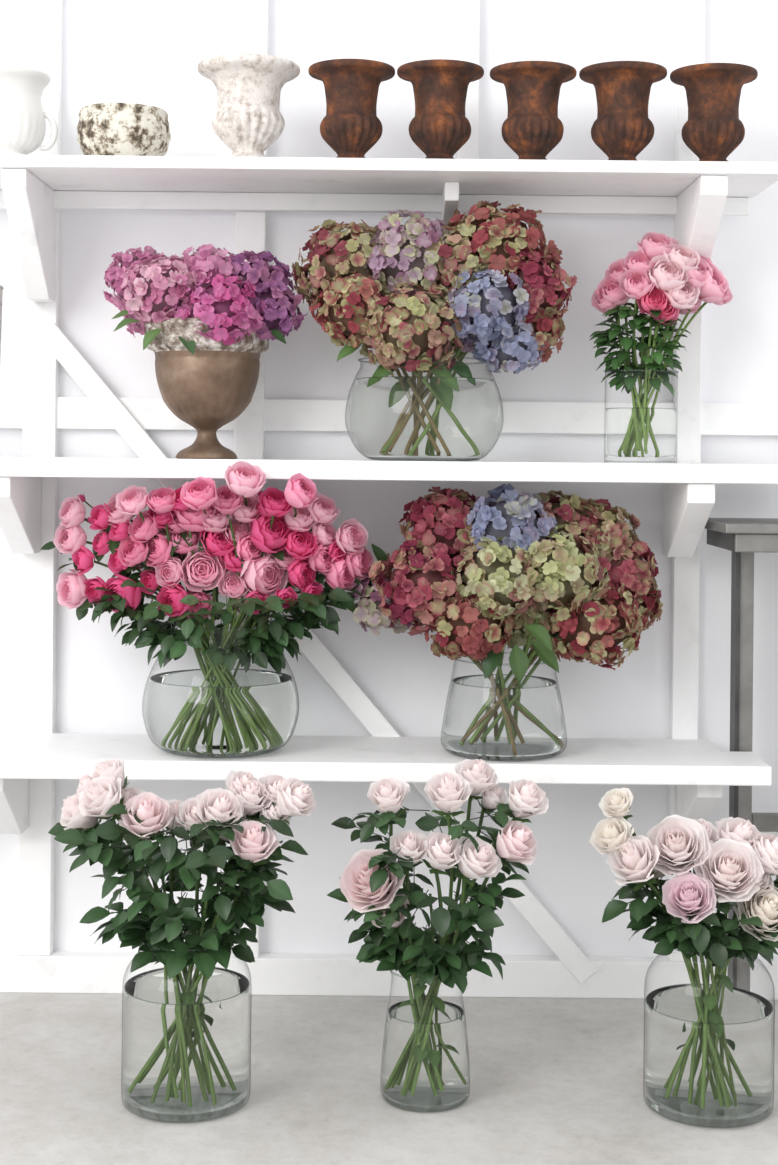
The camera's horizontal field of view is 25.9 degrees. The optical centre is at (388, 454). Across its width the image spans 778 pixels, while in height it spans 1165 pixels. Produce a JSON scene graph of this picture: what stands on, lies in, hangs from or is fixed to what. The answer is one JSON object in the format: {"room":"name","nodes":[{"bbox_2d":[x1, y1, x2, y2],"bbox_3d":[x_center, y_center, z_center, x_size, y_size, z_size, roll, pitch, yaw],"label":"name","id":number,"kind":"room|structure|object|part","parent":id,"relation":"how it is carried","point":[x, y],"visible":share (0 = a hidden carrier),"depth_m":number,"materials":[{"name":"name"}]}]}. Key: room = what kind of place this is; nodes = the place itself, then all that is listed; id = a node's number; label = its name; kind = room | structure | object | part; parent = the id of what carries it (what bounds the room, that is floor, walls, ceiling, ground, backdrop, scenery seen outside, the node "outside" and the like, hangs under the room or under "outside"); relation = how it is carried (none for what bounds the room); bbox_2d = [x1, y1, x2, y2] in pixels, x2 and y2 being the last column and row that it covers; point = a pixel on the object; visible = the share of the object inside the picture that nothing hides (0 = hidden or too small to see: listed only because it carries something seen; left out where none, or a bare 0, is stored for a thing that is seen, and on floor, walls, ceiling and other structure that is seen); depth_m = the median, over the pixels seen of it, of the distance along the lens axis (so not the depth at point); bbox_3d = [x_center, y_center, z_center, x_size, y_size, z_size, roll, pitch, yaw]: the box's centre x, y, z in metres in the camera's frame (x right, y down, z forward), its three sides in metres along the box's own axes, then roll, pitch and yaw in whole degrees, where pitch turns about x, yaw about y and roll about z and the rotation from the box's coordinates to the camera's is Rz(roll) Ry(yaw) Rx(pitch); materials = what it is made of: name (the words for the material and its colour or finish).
{"room":"plant shop","nodes":[
{"label":"plant shop","id":0,"kind":"room"},
{"bbox_2d":[0,0,777,957],"bbox_3d":[0.004,-0.438,2.930,5.000,2.700,0.100,1,0,0],"label":"wall","id":1,"kind":"structure","parent":0,"point":[145,52],"depth_m":2.88,"materials":[{"name":"white paint"}]},
{"bbox_2d":[0,779,28,833],"bbox_3d":[-0.626,0.564,2.755,0.038,0.130,0.189,1,0,0],"label":"shelf bracket","id":2,"kind":"object","parent":1,"relation":"attached to","point":[13,792],"visible":0.65,"depth_m":2.76,"materials":[{"name":"white paint"}]},
{"bbox_2d":[0,477,41,553],"bbox_3d":[-0.605,0.099,2.731,0.038,0.130,0.237,1,0,0],"label":"shelf bracket","id":3,"kind":"object","parent":1,"relation":"attached to","point":[20,497],"visible":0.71,"depth_m":2.73,"materials":[{"name":"white paint"}]},
{"bbox_2d":[2,168,55,301],"bbox_3d":[-0.581,-0.351,2.731,0.038,0.185,0.237,1,0,0],"label":"shelf bracket","id":4,"kind":"object","parent":1,"relation":"attached to","point":[29,202],"visible":1,"depth_m":2.72,"materials":[{"name":"white paint"}]},
{"bbox_2d":[17,0,62,954],"bbox_3d":[-0.587,-0.425,2.865,0.056,2.538,0.030,1,0,0],"label":"trim","id":5,"kind":"structure","parent":1,"relation":"attached to","point":[44,18],"depth_m":2.85,"materials":[{"name":"white paint"}]},
{"bbox_2d":[230,0,268,956],"bbox_3d":[-0.233,-0.421,2.865,0.050,2.538,0.030,1,0,0],"label":"trim","id":6,"kind":"structure","parent":1,"relation":"attached to","point":[253,15],"depth_m":2.85,"materials":[{"name":"white paint"}]},
{"bbox_2d":[38,323,595,983],"bbox_3d":[-0.121,0.334,2.854,0.951,1.105,0.022,1,0,0],"label":"trim","id":7,"kind":"structure","parent":1,"relation":"attached to","point":[53,337],"depth_m":2.84,"materials":[{"name":"white paint"}]},
{"bbox_2d":[0,190,749,215],"bbox_3d":[-0.296,-0.426,2.840,1.800,0.030,0.019,1,0,0],"label":"trim","id":8,"kind":"structure","parent":1,"relation":"attached to","point":[63,200],"depth_m":2.83,"materials":[{"name":"white paint"}]},
{"bbox_2d":[0,733,771,785],"bbox_3d":[-0.333,0.486,2.724,1.844,0.030,0.249,1,0,0],"label":"wooden shelf","id":9,"kind":"object","parent":1,"relation":"attached to","point":[22,755],"visible":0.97,"depth_m":2.62,"materials":[{"name":"white paint"}]},
{"bbox_2d":[40,461,373,757],"bbox_3d":[-0.288,0.240,2.713,0.468,0.463,0.339,1,0,33],"label":"flower arrangement","id":10,"kind":"object","parent":9,"relation":"on","point":[272,536],"visible":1,"depth_m":2.64,"materials":[{"name":"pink plant"}]},
{"bbox_3d":[-0.269,0.370,2.705,0.250,0.203,0.250,1,0,0],"label":"glass","id":11,"kind":"part","parent":10,"relation":"part of","materials":[{"name":"clear glass"}]},
{"bbox_2d":[349,483,662,760],"bbox_3d":[0.185,0.260,2.684,0.514,0.431,0.294,1,0,0],"label":"hydrangea","id":12,"kind":"object","parent":9,"relation":"on","point":[550,575],"visible":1,"depth_m":2.62,"materials":[{"name":"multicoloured plant"}]},
{"bbox_3d":[0.184,0.401,2.705,0.202,0.150,0.202,1,0,0],"label":"glass","id":13,"kind":"part","parent":12,"relation":"part of","materials":[{"name":"clear glass"}]},
{"bbox_2d":[0,950,777,999],"bbox_3d":[-0.009,0.881,2.863,5.000,0.062,0.034,1,0,0],"label":"baseboard","id":14,"kind":"structure","parent":1,"relation":"attached to","point":[318,974],"depth_m":2.85,"materials":[{"name":"white paint"}]},
{"bbox_2d":[0,396,777,435],"bbox_3d":[0.151,-0.065,2.869,2.900,0.054,0.022,1,0,0],"label":"trim","id":15,"kind":"structure","parent":1,"relation":"attached to","point":[329,415],"depth_m":2.86,"materials":[{"name":"white paint"}]},
{"bbox_2d":[0,154,777,197],"bbox_3d":[-0.316,-0.451,2.724,1.860,0.019,0.249,1,0,0],"label":"wooden shelf","id":16,"kind":"object","parent":1,"relation":"attached to","point":[58,172],"visible":1,"depth_m":2.65,"materials":[{"name":"white paint"}]},
{"bbox_2d":[0,65,57,154],"bbox_3d":[-0.607,-0.534,2.690,0.134,0.144,0.134,1,0,43],"label":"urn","id":17,"kind":"object","parent":16,"relation":"on","point":[22,114],"visible":0.81,"depth_m":2.65,"materials":[{"name":"ceramic"}]},
{"bbox_2d":[77,103,170,155],"bbox_3d":[-0.422,-0.504,2.690,0.148,0.086,0.149,1,0,0],"label":"bowl","id":18,"kind":"object","parent":16,"relation":"on","point":[107,129],"visible":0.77,"depth_m":2.63,"materials":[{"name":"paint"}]},
{"bbox_2d":[197,53,299,156],"bbox_3d":[-0.224,-0.540,2.690,0.164,0.163,0.164,1,0,0],"label":"urn","id":19,"kind":"object","parent":16,"relation":"on","point":[248,120],"visible":0.88,"depth_m":2.65,"materials":[{"name":"stone"}]},
{"bbox_2d":[308,59,394,157],"bbox_3d":[-0.060,-0.536,2.685,0.138,0.158,0.138,1,0,24],"label":"urn","id":20,"kind":"object","parent":16,"relation":"on","point":[351,126],"visible":0.87,"depth_m":2.65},
{"bbox_2d":[397,59,483,158],"bbox_3d":[0.081,-0.535,2.685,0.138,0.158,0.138,1,0,-15],"label":"urn","id":21,"kind":"object","parent":16,"relation":"on","point":[439,127],"visible":0.87,"depth_m":2.65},
{"bbox_2d":[490,61,576,159],"bbox_3d":[0.228,-0.533,2.685,0.138,0.157,0.138,1,0,-8],"label":"urn","id":22,"kind":"object","parent":16,"relation":"on","point":[532,128],"visible":0.91,"depth_m":2.65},
{"bbox_2d":[579,61,666,160],"bbox_3d":[0.371,-0.532,2.685,0.139,0.158,0.139,1,0,32],"label":"urn","id":23,"kind":"object","parent":16,"relation":"on","point":[622,128],"visible":0.88,"depth_m":2.65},
{"bbox_2d":[670,63,757,160],"bbox_3d":[0.515,-0.530,2.685,0.137,0.157,0.137,1,0,-36],"label":"urn","id":24,"kind":"object","parent":16,"relation":"on","point":[713,129],"visible":0.89,"depth_m":2.65,"materials":[{"name":"brown metal"}]},
{"bbox_2d":[0,457,777,483],"bbox_3d":[-0.295,0.021,2.724,1.910,0.030,0.249,1,0,0],"label":"wooden shelf","id":25,"kind":"object","parent":1,"relation":"attached to","point":[9,466],"visible":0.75,"depth_m":2.60,"materials":[{"name":"white paint"}]},
{"bbox_2d":[0,285,3,353],"bbox_3d":[-0.696,-0.136,2.720,0.146,0.276,0.146,1,0,0],"label":"wire basket","id":26,"kind":"object","parent":25,"relation":"on","point":[1,287],"visible":1,"depth_m":2.74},
{"bbox_2d":[103,244,307,458],"bbox_3d":[-0.296,-0.165,2.706,0.333,0.344,0.257,1,0,0],"label":"hydrangea","id":27,"kind":"object","parent":25,"relation":"on","point":[207,317],"depth_m":2.65,"materials":[{"name":"plant"}]},
{"bbox_2d":[291,200,576,460],"bbox_3d":[0.066,-0.199,2.702,0.444,0.417,0.290,1,0,0],"label":"hydrangeas","id":28,"kind":"object","parent":25,"relation":"on","point":[420,293],"visible":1,"depth_m":2.63,"materials":[{"name":"multicoloured plant"}]},
{"bbox_3d":[0.057,-0.071,2.715,0.254,0.161,0.254,1,0,0],"label":"glass","id":29,"kind":"part","parent":28,"relation":"part of","materials":[{"name":"clear glass"}]},
{"bbox_2d":[589,232,732,461],"bbox_3d":[0.439,-0.174,2.713,0.236,0.377,0.139,1,0,0],"label":"ranunculus","id":30,"kind":"object","parent":25,"relation":"on","point":[666,278],"visible":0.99,"depth_m":2.69,"materials":[{"name":"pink plant"}]},
{"bbox_2d":[442,182,458,224],"bbox_3d":[0.101,-0.412,2.775,0.023,0.050,0.149,1,0,0],"label":"shelf bracket","id":31,"kind":"object","parent":1,"relation":"attached to","point":[450,196],"visible":0.7,"depth_m":2.71,"materials":[{"name":"white paint"}]},
{"bbox_2d":[458,0,479,158],"bbox_3d":[0.139,-1.077,2.865,0.034,1.220,0.030,1,0,0],"label":"trim","id":32,"kind":"structure","parent":1,"relation":"attached to","point":[469,10],"depth_m":2.85,"materials":[{"name":"white paint"}]},
{"bbox_2d":[667,0,704,961],"bbox_3d":[0.508,-0.414,2.865,0.044,2.538,0.030,1,0,0],"label":"trim","id":33,"kind":"structure","parent":1,"relation":"attached to","point":[690,14],"depth_m":2.85,"materials":[{"name":"white paint"}]},
{"bbox_2d":[662,483,714,556],"bbox_3d":[0.482,0.107,2.731,0.043,0.125,0.237,1,0,0],"label":"shelf bracket","id":34,"kind":"object","parent":1,"relation":"attached to","point":[687,507],"visible":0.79,"depth_m":2.70,"materials":[{"name":"white paint"}]},
{"bbox_2d":[676,785,721,819],"bbox_3d":[0.505,0.559,2.755,0.040,0.100,0.189,1,0,0],"label":"shelf bracket","id":35,"kind":"object","parent":1,"relation":"attached to","point":[693,801],"visible":0.42,"depth_m":2.72,"materials":[{"name":"white paint"}]},
{"bbox_2d":[675,175,727,257],"bbox_3d":[0.502,-0.358,2.731,0.042,0.150,0.237,1,0,0],"label":"shelf bracket","id":36,"kind":"object","parent":1,"relation":"attached to","point":[700,207],"visible":0.64,"depth_m":2.67,"materials":[{"name":"white paint"}]},
{"bbox_2d":[0,992,777,1164],"bbox_3d":[-0.009,0.962,0.790,5.000,0.100,4.380,1,0,0],"label":"floor","id":37,"kind":"structure","parent":0,"point":[552,1081],"depth_m":2.39,"materials":[{"name":"concrete"}]},
{"bbox_2d":[48,759,315,1122],"bbox_3d":[-0.292,0.671,2.383,0.362,0.476,0.245,1,0,16],"label":"flower arrangement","id":38,"kind":"object","parent":37,"relation":"on","point":[186,1025],"visible":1,"depth_m":2.33,"materials":[{"name":"green plant"}]},
{"bbox_3d":[-0.285,0.794,2.380,0.181,0.230,0.181,1,0,0],"label":"glass","id":39,"kind":"part","parent":38,"relation":"part of","materials":[{"name":"clear glass"}]},
{"bbox_2d":[327,759,548,1112],"bbox_3d":[0.071,0.672,2.401,0.291,0.482,0.206,1,0,-23],"label":"rose","id":40,"kind":"object","parent":37,"relation":"on","point":[425,1057],"visible":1,"depth_m":2.36,"materials":[{"name":"green plant"}]},
{"bbox_3d":[0.052,0.821,2.400,0.127,0.184,0.127,1,0,0],"label":"glass","id":41,"kind":"part","parent":40,"relation":"part of","materials":[{"name":"clear glass"}]},
{"bbox_2d":[589,788,777,1128],"bbox_3d":[0.449,0.694,2.381,0.333,0.444,0.185,1,0,-8],"label":"rose","id":42,"kind":"object","parent":37,"relation":"on","point":[709,1046],"visible":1,"depth_m":2.34,"materials":[{"name":"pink plant"}]},
{"bbox_3d":[0.450,0.801,2.380,0.181,0.230,0.181,1,0,0],"label":"glass","id":43,"kind":"part","parent":42,"relation":"part of","materials":[{"name":"clear glass"}]},
{"bbox_2d":[705,518,777,991],"bbox_3d":[1.053,0.516,2.708,1.085,0.812,0.255,1,0,0],"label":"table","id":44,"kind":"object","parent":37,"relation":"on","point":[744,537],"visible":0.67,"depth_m":2.75,"materials":[{"name":"grey wood"}]},
{"bbox_3d":[0.579,0.519,2.753,0.024,0.797,0.006,1,0,0],"label":"leg","id":45,"kind":"part","parent":44,"relation":"part of","materials":[{"name":"metal"}]},
{"bbox_3d":[1.074,0.607,2.775,0.960,0.030,0.010,1,0,0],"label":"rail","id":46,"kind":"part","parent":44,"relation":"part of","materials":[{"name":"metal"}]}
]}

